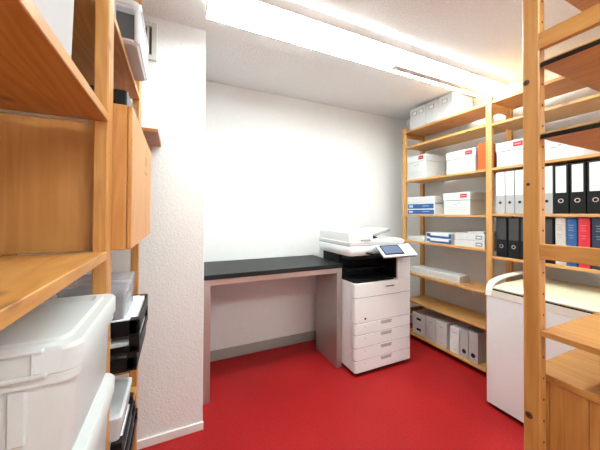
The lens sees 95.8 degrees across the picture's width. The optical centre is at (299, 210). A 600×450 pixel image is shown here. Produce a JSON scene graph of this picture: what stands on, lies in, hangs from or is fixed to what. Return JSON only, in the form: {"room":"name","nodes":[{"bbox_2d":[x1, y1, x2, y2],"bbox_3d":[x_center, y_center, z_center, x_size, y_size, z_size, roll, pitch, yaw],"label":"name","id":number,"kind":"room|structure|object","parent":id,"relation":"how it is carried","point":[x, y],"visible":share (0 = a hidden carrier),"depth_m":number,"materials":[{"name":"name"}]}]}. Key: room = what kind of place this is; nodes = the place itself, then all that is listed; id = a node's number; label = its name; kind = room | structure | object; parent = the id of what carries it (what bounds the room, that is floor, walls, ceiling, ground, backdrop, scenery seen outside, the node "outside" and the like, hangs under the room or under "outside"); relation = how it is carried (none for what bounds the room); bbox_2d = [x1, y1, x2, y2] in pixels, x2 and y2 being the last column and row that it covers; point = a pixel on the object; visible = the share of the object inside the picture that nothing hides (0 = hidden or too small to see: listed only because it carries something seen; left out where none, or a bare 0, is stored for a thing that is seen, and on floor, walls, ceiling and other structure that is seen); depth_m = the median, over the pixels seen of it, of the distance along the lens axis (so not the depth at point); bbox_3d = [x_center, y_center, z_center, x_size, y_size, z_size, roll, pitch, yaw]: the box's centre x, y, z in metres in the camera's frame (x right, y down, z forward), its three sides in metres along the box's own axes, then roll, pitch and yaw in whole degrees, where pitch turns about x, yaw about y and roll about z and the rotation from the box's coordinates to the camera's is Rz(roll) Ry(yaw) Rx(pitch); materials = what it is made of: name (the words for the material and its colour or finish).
{"room":"office copy room","nodes":[
{"label":"office copy room","id":0,"kind":"room"},
{"bbox_2d":[22,14,205,439],"bbox_3d":[-1.201,0.073,1.875,0.942,2.520,0.870,1,-1,-25],"label":"wall pillar","id":1,"kind":"structure","parent":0,"point":[171,257],"depth_m":1.60,"materials":[{"name":"white paint"}]},
{"bbox_2d":[144,20,156,61],"bbox_3d":[-0.927,-0.972,1.520,0.225,0.215,0.018,1,-1,-25],"label":"air vent","id":2,"kind":"object","parent":1,"relation":"attached to","point":[151,28],"visible":0.25,"depth_m":1.55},
{"bbox_2d":[147,26,148,53],"bbox_3d":[-0.931,-0.972,1.518,0.151,0.159,0.009,1,-1,-25],"label":"grille","id":3,"kind":"object","parent":2,"relation":"attached to","point":[147,26],"depth_m":1.54,"materials":[{"name":"white metal"}]},
{"bbox_2d":[142,127,160,146],"bbox_3d":[-0.933,-0.390,1.347,0.421,0.032,0.319,1,-1,-25],"label":"wall ledge","id":4,"kind":"object","parent":1,"relation":"attached to","point":[152,136],"visible":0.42,"depth_m":1.36,"materials":[{"name":"brown wood"}]},
{"bbox_2d":[137,421,202,449],"bbox_3d":[-0.976,1.307,1.483,0.846,0.047,0.013,1,-1,-25],"label":"baseboard","id":5,"kind":"structure","parent":1,"relation":"attached to","point":[162,437],"depth_m":1.57,"materials":[{"name":"white wood"}]},
{"bbox_2d":[204,80,405,350],"bbox_3d":[0.234,0.091,2.956,2.568,2.520,0.100,1,-1,-25],"label":"wall","id":6,"kind":"structure","parent":0,"point":[280,170],"depth_m":2.71,"materials":[{"name":"white paint"}]},
{"bbox_2d":[210,330,315,361],"bbox_3d":[0.206,1.304,2.872,2.468,0.092,0.012,1,-1,-25],"label":"baseboard","id":7,"kind":"structure","parent":6,"relation":"attached to","point":[229,352],"depth_m":2.60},
{"bbox_2d":[139,322,523,449],"bbox_3d":[0.704,1.381,0.774,3.510,0.100,4.440,1,-1,-25],"label":"floor","id":8,"kind":"structure","parent":0,"point":[289,397],"depth_m":1.85,"materials":[{"name":"red carpet"}]},
{"bbox_2d":[0,0,141,449],"bbox_3d":[-0.697,0.107,0.529,0.496,2.430,1.655,1,-1,-25],"label":"shelving unit","id":9,"kind":"object","parent":8,"relation":"on","point":[38,75],"visible":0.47,"depth_m":0.61,"materials":[{"name":"brown wood"}]},
{"bbox_2d":[32,0,73,57],"bbox_3d":[-0.491,-0.401,0.294,0.345,0.276,0.351,1,-1,-25],"label":"storage box","id":10,"kind":"object","parent":9,"relation":"on","point":[58,14],"visible":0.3,"depth_m":0.44,"materials":[{"name":"white plastic"}]},
{"bbox_2d":[0,103,150,254],"bbox_3d":[-0.862,-0.098,0.998,0.504,0.424,0.668,1,-1,-25],"label":"upper cabinet","id":11,"kind":"object","parent":9,"relation":"attached to","point":[46,164],"visible":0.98,"depth_m":0.73,"materials":[{"name":"brown wood"}]},
{"bbox_2d":[89,85,137,118],"bbox_3d":[-0.773,-0.337,0.861,0.426,0.052,0.295,1,-1,-25],"label":"box","id":12,"kind":"object","parent":11,"relation":"on","point":[119,96],"visible":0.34,"depth_m":0.81,"materials":[{"name":"black plastic"}]},
{"bbox_2d":[71,373,114,449],"bbox_3d":[-0.605,0.518,0.493,0.401,0.206,0.319,1,-1,-25],"label":"storage box","id":13,"kind":"object","parent":9,"relation":"on","point":[92,435],"visible":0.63,"depth_m":0.58,"materials":[{"name":"white plastic"}]},
{"bbox_2d":[0,294,115,449],"bbox_3d":[-0.604,0.311,0.495,0.401,0.206,0.319,1,-1,-25],"label":"storage box","id":14,"kind":"object","parent":13,"relation":"on","point":[53,358],"visible":0.98,"depth_m":0.44,"materials":[{"name":"white plastic"}]},
{"bbox_2d":[94,400,111,449],"bbox_3d":[-0.606,0.541,0.495,0.393,0.160,0.305,1,-1,-25],"label":"tub","id":15,"kind":"object","parent":13,"relation":"in","point":[100,442],"depth_m":0.63,"materials":[{"name":"white plastic"}]},
{"bbox_2d":[110,328,145,373],"bbox_3d":[-0.753,0.512,1.007,0.288,0.058,0.316,1,-1,-25],"label":"tray","id":16,"kind":"object","parent":9,"relation":"on","point":[128,362],"visible":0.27,"depth_m":0.91,"materials":[{"name":"black plastic"}]},
{"bbox_2d":[110,306,147,356],"bbox_3d":[-0.748,0.453,1.014,0.288,0.060,0.323,1,-1,-25],"label":"tray","id":17,"kind":"object","parent":16,"relation":"on","point":[129,344],"visible":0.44,"depth_m":0.92,"materials":[{"name":"black plastic"}]},
{"bbox_2d":[110,294,147,338],"bbox_3d":[-0.748,0.396,1.014,0.288,0.055,0.322,1,-1,-25],"label":"tray","id":18,"kind":"object","parent":17,"relation":"on","point":[130,324],"visible":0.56,"depth_m":0.93,"materials":[{"name":"black plastic"}]},
{"bbox_2d":[113,293,130,318],"bbox_3d":[-0.719,0.333,0.979,0.185,0.070,0.215,1,-1,-25],"label":"case","id":19,"kind":"object","parent":18,"relation":"on","point":[122,304],"visible":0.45,"depth_m":0.96,"materials":[{"name":"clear plastic"}]},
{"bbox_2d":[62,279,131,297],"bbox_3d":[-0.718,0.271,0.978,0.192,0.054,0.220,1,-1,-25],"label":"case","id":20,"kind":"object","parent":19,"relation":"on","point":[119,288],"visible":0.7,"depth_m":0.96,"materials":[{"name":"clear plastic"}]},
{"bbox_2d":[114,0,148,80],"bbox_3d":[-0.762,-0.648,1.006,0.330,0.152,0.315,1,-1,-25],"label":"storage bin","id":21,"kind":"object","parent":9,"relation":"on","point":[128,13],"visible":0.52,"depth_m":0.94,"materials":[{"name":"white plastic"}]},
{"bbox_2d":[128,408,137,449],"bbox_3d":[-0.728,0.825,0.906,0.287,0.050,0.315,1,-1,-25],"label":"tray","id":22,"kind":"object","parent":9,"relation":"on","point":[136,414],"visible":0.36,"depth_m":1.03,"materials":[{"name":"black plastic"}]},
{"bbox_2d":[124,401,135,449],"bbox_3d":[-0.723,0.775,0.892,0.283,0.050,0.285,1,-1,-25],"label":"tray","id":23,"kind":"object","parent":22,"relation":"on","point":[130,428],"visible":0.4,"depth_m":0.97,"materials":[{"name":"black plastic"}]},
{"bbox_2d":[109,392,133,449],"bbox_3d":[-0.718,0.724,0.878,0.279,0.052,0.255,1,-1,-25],"label":"tray","id":24,"kind":"object","parent":23,"relation":"on","point":[119,444],"visible":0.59,"depth_m":0.90,"materials":[{"name":"black plastic"}]},
{"bbox_2d":[109,377,131,442],"bbox_3d":[-0.708,0.660,0.872,0.263,0.074,0.231,1,-1,-25],"label":"case","id":25,"kind":"object","parent":24,"relation":"on","point":[118,406],"visible":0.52,"depth_m":0.88,"materials":[{"name":"white plastic"}]},
{"bbox_2d":[203,255,341,404],"bbox_3d":[-0.275,0.898,2.354,1.150,0.888,0.555,1,-1,-25],"label":"desk","id":26,"kind":"object","parent":8,"relation":"on","point":[328,273],"depth_m":2.33,"materials":[{"name":"grey laminate"}]},
{"bbox_2d":[319,227,417,374],"bbox_3d":[0.595,0.753,2.530,0.645,1.191,0.726,1,-1,-25],"label":"photocopier","id":27,"kind":"object","parent":8,"relation":"on","point":[375,268],"visible":0.96,"depth_m":2.31,"materials":[{"name":"grey plastic"}]},
{"bbox_2d":[342,272,393,283],"bbox_3d":[0.520,0.591,2.556,0.427,0.010,0.580,1,-1,-25],"label":"tray","id":28,"kind":"object","parent":27,"relation":"on","point":[355,277],"depth_m":2.37,"materials":[{"name":"white plastic"}]},
{"bbox_2d":[373,228,389,235],"bbox_3d":[0.636,0.200,2.568,0.236,0.082,0.360,1,-1,-25],"label":"tray","id":29,"kind":"object","parent":27,"relation":"on","point":[376,231],"depth_m":2.43,"materials":[{"name":"plastic"}]},
{"bbox_2d":[373,236,400,240],"bbox_3d":[0.669,0.253,2.607,0.325,0.014,0.475,1,-1,-25],"label":"tray","id":30,"kind":"object","parent":27,"relation":"on","point":[375,238],"depth_m":2.40,"materials":[{"name":"white plastic"}]},
{"bbox_2d":[402,76,599,378],"bbox_3d":[1.641,0.220,2.249,0.302,2.262,1.794,1,-1,-25],"label":"shelving unit","id":31,"kind":"object","parent":8,"relation":"on","point":[561,85],"visible":0.57,"depth_m":2.28,"materials":[{"name":"brown wood"}]},
{"bbox_2d":[408,235,425,241],"bbox_3d":[1.319,0.292,2.902,0.217,0.047,0.222,1,-1,-25],"label":"pack","id":32,"kind":"object","parent":31,"relation":"on","point":[422,238],"visible":0.7,"depth_m":2.85},
{"bbox_2d":[410,104,425,129],"bbox_3d":[1.365,-0.979,2.909,0.290,0.220,0.200,1,-1,-25],"label":"magazine file","id":33,"kind":"object","parent":31,"relation":"on","point":[417,115],"visible":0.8,"depth_m":2.84,"materials":[{"name":"grey cardboard"}]},
{"bbox_2d":[408,209,443,214],"bbox_3d":[1.345,0.009,2.853,0.217,0.055,0.335,1,-1,-25],"label":"pack","id":34,"kind":"object","parent":31,"relation":"on","point":[410,211],"visible":0.78,"depth_m":2.73},
{"bbox_2d":[408,203,443,208],"bbox_3d":[1.344,-0.049,2.853,0.219,0.059,0.329,1,-1,-25],"label":"pack","id":35,"kind":"object","parent":34,"relation":"on","point":[418,205],"visible":0.83,"depth_m":2.74},
{"bbox_2d":[408,196,443,203],"bbox_3d":[1.347,-0.113,2.850,0.217,0.067,0.335,1,-1,-25],"label":"pack","id":36,"kind":"object","parent":35,"relation":"on","point":[427,199],"visible":0.7,"depth_m":2.74},
{"bbox_2d":[407,153,445,179],"bbox_3d":[1.359,-0.459,2.921,0.302,0.250,0.244,1,-1,-25],"label":"box","id":37,"kind":"object","parent":31,"relation":"on","point":[425,165],"visible":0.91,"depth_m":2.83,"materials":[{"name":"grey cardboard"}]},
{"bbox_2d":[413,308,440,337],"bbox_3d":[1.349,1.180,2.874,0.251,0.218,0.172,1,-1,-25],"label":"drawer box","id":38,"kind":"object","parent":31,"relation":"on","point":[419,316],"visible":0.59,"depth_m":2.83,"materials":[{"name":"white cardboard"}]},
{"bbox_2d":[426,98,438,123],"bbox_3d":[1.438,-0.981,2.749,0.290,0.220,0.143,1,-1,-25],"label":"magazine file","id":39,"kind":"object","parent":31,"relation":"on","point":[432,108],"visible":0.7,"depth_m":2.68,"materials":[{"name":"grey cardboard"}]},
{"bbox_2d":[426,314,449,342],"bbox_3d":[1.403,1.173,2.734,0.249,0.230,0.112,1,-1,-25],"label":"magazine file","id":40,"kind":"object","parent":31,"relation":"on","point":[430,319],"visible":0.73,"depth_m":2.69,"materials":[{"name":"grey cardboard"}]},
{"bbox_2d":[426,237,453,244],"bbox_3d":[1.429,0.290,2.662,0.218,0.047,0.272,1,-1,-25],"label":"pack","id":41,"kind":"object","parent":31,"relation":"on","point":[432,240],"visible":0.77,"depth_m":2.59},
{"bbox_2d":[427,238,450,243],"bbox_3d":[1.337,0.289,2.615,0.011,0.039,0.262,1,-1,-25],"label":"print","id":42,"kind":"object","parent":41,"relation":"attached to","point":[433,240],"depth_m":2.60},
{"bbox_2d":[426,232,454,239],"bbox_3d":[1.429,0.239,2.663,0.218,0.053,0.268,1,-1,-25],"label":"pack","id":43,"kind":"object","parent":41,"relation":"on","point":[441,235],"visible":0.87,"depth_m":2.60},
{"bbox_2d":[427,233,450,238],"bbox_3d":[1.337,0.238,2.615,0.011,0.045,0.258,1,-1,-25],"label":"print","id":44,"kind":"object","parent":43,"relation":"attached to","point":[431,235],"depth_m":2.59},
{"bbox_2d":[411,265,469,283],"bbox_3d":[1.382,0.625,2.712,0.141,0.066,0.551,1,-1,-25],"label":"flat box","id":45,"kind":"object","parent":31,"relation":"on","point":[455,277],"visible":1,"depth_m":2.62,"materials":[{"name":"white cardboard"}]},
{"bbox_2d":[436,317,462,348],"bbox_3d":[1.453,1.171,2.626,0.249,0.232,0.114,1,-1,-25],"label":"magazine file","id":46,"kind":"object","parent":31,"relation":"on","point":[442,325],"visible":0.73,"depth_m":2.57,"materials":[{"name":"grey cardboard"}]},
{"bbox_2d":[439,92,472,119],"bbox_3d":[1.500,-0.982,2.614,0.290,0.220,0.143,1,-1,-25],"label":"magazine file","id":47,"kind":"object","parent":31,"relation":"on","point":[452,103],"visible":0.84,"depth_m":2.54,"materials":[{"name":"grey cardboard"}]},
{"bbox_2d":[450,322,472,354],"bbox_3d":[1.508,1.170,2.505,0.249,0.234,0.088,1,-1,-25],"label":"magazine file","id":48,"kind":"object","parent":31,"relation":"on","point":[454,329],"visible":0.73,"depth_m":2.46,"materials":[{"name":"white cardboard"}]},
{"bbox_2d":[443,192,485,214],"bbox_3d":[1.543,-0.065,2.511,0.302,0.200,0.260,1,-1,-25],"label":"box","id":49,"kind":"object","parent":31,"relation":"on","point":[459,203],"visible":0.9,"depth_m":2.41,"materials":[{"name":"grey cardboard"}]},
{"bbox_2d":[460,326,478,359],"bbox_3d":[1.546,1.166,2.422,0.250,0.238,0.070,1,-1,-25],"label":"magazine file","id":50,"kind":"object","parent":31,"relation":"on","point":[464,333],"visible":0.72,"depth_m":2.37,"materials":[{"name":"white cardboard"}]},
{"bbox_2d":[446,147,496,173],"bbox_3d":[1.561,-0.438,2.480,0.302,0.200,0.276,1,-1,-25],"label":"box","id":51,"kind":"object","parent":31,"relation":"on","point":[466,160],"visible":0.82,"depth_m":2.40,"materials":[{"name":"grey cardboard"}]},
{"bbox_2d":[454,239,495,248],"bbox_3d":[1.555,0.283,2.386,0.219,0.057,0.269,1,-1,-25],"label":"pack","id":52,"kind":"object","parent":31,"relation":"on","point":[459,242],"visible":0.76,"depth_m":2.32,"materials":[{"name":"cardboard"}]},
{"bbox_2d":[455,232,495,241],"bbox_3d":[1.556,0.225,2.386,0.219,0.057,0.267,1,-1,-25],"label":"pack","id":53,"kind":"object","parent":52,"relation":"on","point":[460,235],"visible":0.77,"depth_m":2.32,"materials":[{"name":"cardboard"}]},
{"bbox_2d":[468,231,495,233],"bbox_3d":[1.573,0.185,2.335,0.190,0.019,0.135,1,-1,-25],"label":"pack","id":54,"kind":"object","parent":53,"relation":"on","point":[470,232],"visible":0.7,"depth_m":2.31},
{"bbox_2d":[469,328,485,364],"bbox_3d":[1.579,1.159,2.349,0.250,0.252,0.078,1,-1,-25],"label":"magazine file","id":55,"kind":"object","parent":31,"relation":"on","point":[477,337],"visible":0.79,"depth_m":2.29,"materials":[{"name":"white cardboard"}]},
{"bbox_2d":[478,142,495,169],"bbox_3d":[1.568,-0.451,2.271,0.144,0.222,0.062,1,-1,-25],"label":"folder","id":56,"kind":"object","parent":31,"relation":"on","point":[482,146],"visible":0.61,"depth_m":2.24,"materials":[{"name":"orange cardboard"}]},
{"bbox_2d":[496,172,504,213],"bbox_3d":[1.688,-0.140,2.172,0.282,0.324,0.064,1,-1,-25],"label":"binder","id":57,"kind":"object","parent":31,"relation":"on","point":[500,176],"visible":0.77,"depth_m":2.11,"materials":[{"name":"white cardboard"}]},
{"bbox_2d":[496,217,507,257],"bbox_3d":[1.689,0.204,2.162,0.282,0.308,0.076,1,-1,-25],"label":"binder","id":58,"kind":"object","parent":31,"relation":"on","point":[501,222],"visible":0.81,"depth_m":2.10,"materials":[{"name":"black paper"}]},
{"bbox_2d":[496,138,522,166],"bbox_3d":[1.729,-0.435,2.113,0.302,0.190,0.213,1,-1,-25],"label":"box","id":59,"kind":"object","parent":31,"relation":"on","point":[509,153],"visible":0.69,"depth_m":2.06,"materials":[{"name":"grey cardboard"}]},
{"bbox_2d":[505,170,514,213],"bbox_3d":[1.716,-0.141,2.112,0.282,0.324,0.061,1,-1,-25],"label":"binder","id":60,"kind":"object","parent":31,"relation":"on","point":[509,175],"visible":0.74,"depth_m":2.05,"materials":[{"name":"white cardboard"}]},
{"bbox_2d":[508,217,522,258],"bbox_3d":[1.724,0.203,2.086,0.282,0.308,0.076,1,-1,-25],"label":"binder","id":61,"kind":"object","parent":31,"relation":"on","point":[513,222],"visible":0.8,"depth_m":2.03,"materials":[{"name":"black paper"}]},
{"bbox_2d":[515,169,522,213],"bbox_3d":[1.743,-0.141,2.052,0.282,0.324,0.063,1,-1,-25],"label":"binder","id":62,"kind":"object","parent":31,"relation":"on","point":[518,173],"visible":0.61,"depth_m":2.00,"materials":[{"name":"white cardboard"}]},
{"bbox_2d":[520,218,522,259],"bbox_3d":[1.757,0.203,2.014,0.282,0.308,0.074,1,-1,-25],"label":"binder","id":63,"kind":"object","parent":31,"relation":"on","point":[521,219],"visible":0.17,"depth_m":1.98,"materials":[{"name":"black paper"}]},
{"bbox_2d":[545,166,553,213],"bbox_3d":[1.810,-0.142,1.907,0.282,0.324,0.064,1,-1,-25],"label":"binder","id":64,"kind":"object","parent":31,"relation":"on","point":[549,170],"visible":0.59,"depth_m":1.84,"materials":[{"name":"white cardboard"}]},
{"bbox_2d":[545,218,555,263],"bbox_3d":[1.808,0.202,1.903,0.282,0.308,0.066,1,-1,-25],"label":"binder","id":65,"kind":"object","parent":31,"relation":"on","point":[549,222],"visible":0.3,"depth_m":1.83,"materials":[{"name":"black paper"}]},
{"bbox_2d":[555,218,566,264],"bbox_3d":[1.819,0.200,1.835,0.239,0.310,0.053,1,-1,-25],"label":"book","id":66,"kind":"object","parent":31,"relation":"on","point":[560,223],"visible":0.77,"depth_m":1.78,"materials":[{"name":"paper"}]},
{"bbox_2d":[554,164,569,213],"bbox_3d":[1.841,-0.143,1.840,0.282,0.324,0.075,1,-1,-25],"label":"binder","id":67,"kind":"object","parent":31,"relation":"on","point":[561,172],"visible":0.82,"depth_m":1.77,"materials":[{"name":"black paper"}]},
{"bbox_2d":[545,140,599,159],"bbox_3d":[1.839,-0.437,1.875,0.302,0.190,0.288,1,-1,-25],"label":"box","id":68,"kind":"object","parent":31,"relation":"on","point":[553,150],"visible":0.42,"depth_m":1.78,"materials":[{"name":"grey cardboard"}]},
{"bbox_2d":[566,218,578,266],"bbox_3d":[1.843,0.200,1.784,0.239,0.310,0.051,1,-1,-25],"label":"book","id":69,"kind":"object","parent":31,"relation":"on","point":[572,223],"visible":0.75,"depth_m":1.73,"materials":[{"name":"blue paper"}]},
{"bbox_2d":[570,161,586,213],"bbox_3d":[1.874,-0.143,1.766,0.282,0.324,0.075,1,-1,-25],"label":"binder","id":70,"kind":"object","parent":31,"relation":"on","point":[578,171],"visible":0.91,"depth_m":1.70,"materials":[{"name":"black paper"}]},
{"bbox_2d":[578,218,591,268],"bbox_3d":[1.867,0.200,1.731,0.239,0.310,0.053,1,-1,-25],"label":"book","id":71,"kind":"object","parent":31,"relation":"on","point":[584,224],"visible":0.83,"depth_m":1.68,"materials":[{"name":"red paper"}]},
{"bbox_2d":[587,160,599,213],"bbox_3d":[1.908,-0.144,1.692,0.282,0.324,0.075,1,-1,-25],"label":"binder","id":72,"kind":"object","parent":31,"relation":"on","point":[593,167],"visible":1,"depth_m":1.64,"materials":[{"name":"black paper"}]},
{"bbox_2d":[592,218,599,269],"bbox_3d":[1.895,0.199,1.671,0.239,0.310,0.064,1,-1,-25],"label":"book","id":73,"kind":"object","parent":31,"relation":"on","point":[595,221],"visible":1,"depth_m":1.63,"materials":[{"name":"blue fabric"}]},
{"bbox_2d":[485,270,599,423],"bbox_3d":[1.691,0.898,1.706,0.577,0.895,0.673,1,-1,-25],"label":"chest freezer","id":74,"kind":"object","parent":8,"relation":"on","point":[565,301],"visible":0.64,"depth_m":1.75,"materials":[{"name":"white metal"}]},
{"bbox_2d":[522,0,599,449],"bbox_3d":[1.160,0.122,0.579,0.595,2.420,0.887,1,-1,-25],"label":"shelving unit","id":75,"kind":"object","parent":8,"relation":"on","point":[580,64],"visible":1,"depth_m":0.83,"materials":[{"name":"brown wood"}]},
{"bbox_2d":[546,348,599,449],"bbox_3d":[1.121,0.915,0.581,0.466,0.833,0.841,1,-1,-25],"label":"base cabinet","id":76,"kind":"object","parent":8,"relation":"on","point":[572,376],"visible":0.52,"depth_m":0.80,"materials":[{"name":"brown wood"}]},
{"bbox_2d":[142,0,599,119],"bbox_3d":[0.717,-1.246,0.801,3.510,0.245,4.440,1,-1,-25],"label":"ceiling","id":77,"kind":"structure","parent":0,"point":[486,35],"depth_m":1.85,"materials":[{"name":"paint"}]},
{"bbox_2d":[206,0,411,69],"bbox_3d":[0.114,-1.079,1.629,1.268,0.079,0.235,1,-1,-25],"label":"ceiling lamp","id":78,"kind":"object","parent":77,"relation":"attached to","point":[286,20],"visible":1,"depth_m":1.56,"materials":[{"name":"white plastic"}]},
{"bbox_2d":[388,45,508,97],"bbox_3d":[1.189,-1.067,2.122,1.087,0.081,0.235,1,-1,-25],"label":"ceiling lamp","id":79,"kind":"object","parent":77,"relation":"attached to","point":[425,65],"visible":0.91,"depth_m":2.05,"materials":[{"name":"white"}]},
{"bbox_2d":[388,69,483,97],"bbox_3d":[1.148,-1.032,2.211,1.081,0.008,0.033,1,-1,-25],"label":"diffuser","id":80,"kind":"object","parent":79,"relation":"attached to","point":[399,71],"depth_m":2.17,"materials":[{"name":"white plastic"}]},
{"bbox_2d":[397,54,508,93],"bbox_3d":[1.207,-1.033,2.083,1.081,0.008,0.144,1,-1,-25],"label":"diffuser","id":81,"kind":"object","parent":79,"relation":"attached to","point":[423,64],"depth_m":2.04,"materials":[{"name":"white plastic"}]},
{"bbox_2d":[406,70,599,314],"bbox_3d":[2.260,0.086,1.499,0.100,2.520,4.240,1,-1,-25],"label":"wall","id":82,"kind":"structure","parent":0,"point":[472,263],"depth_m":2.67,"materials":[{"name":"white paint"}]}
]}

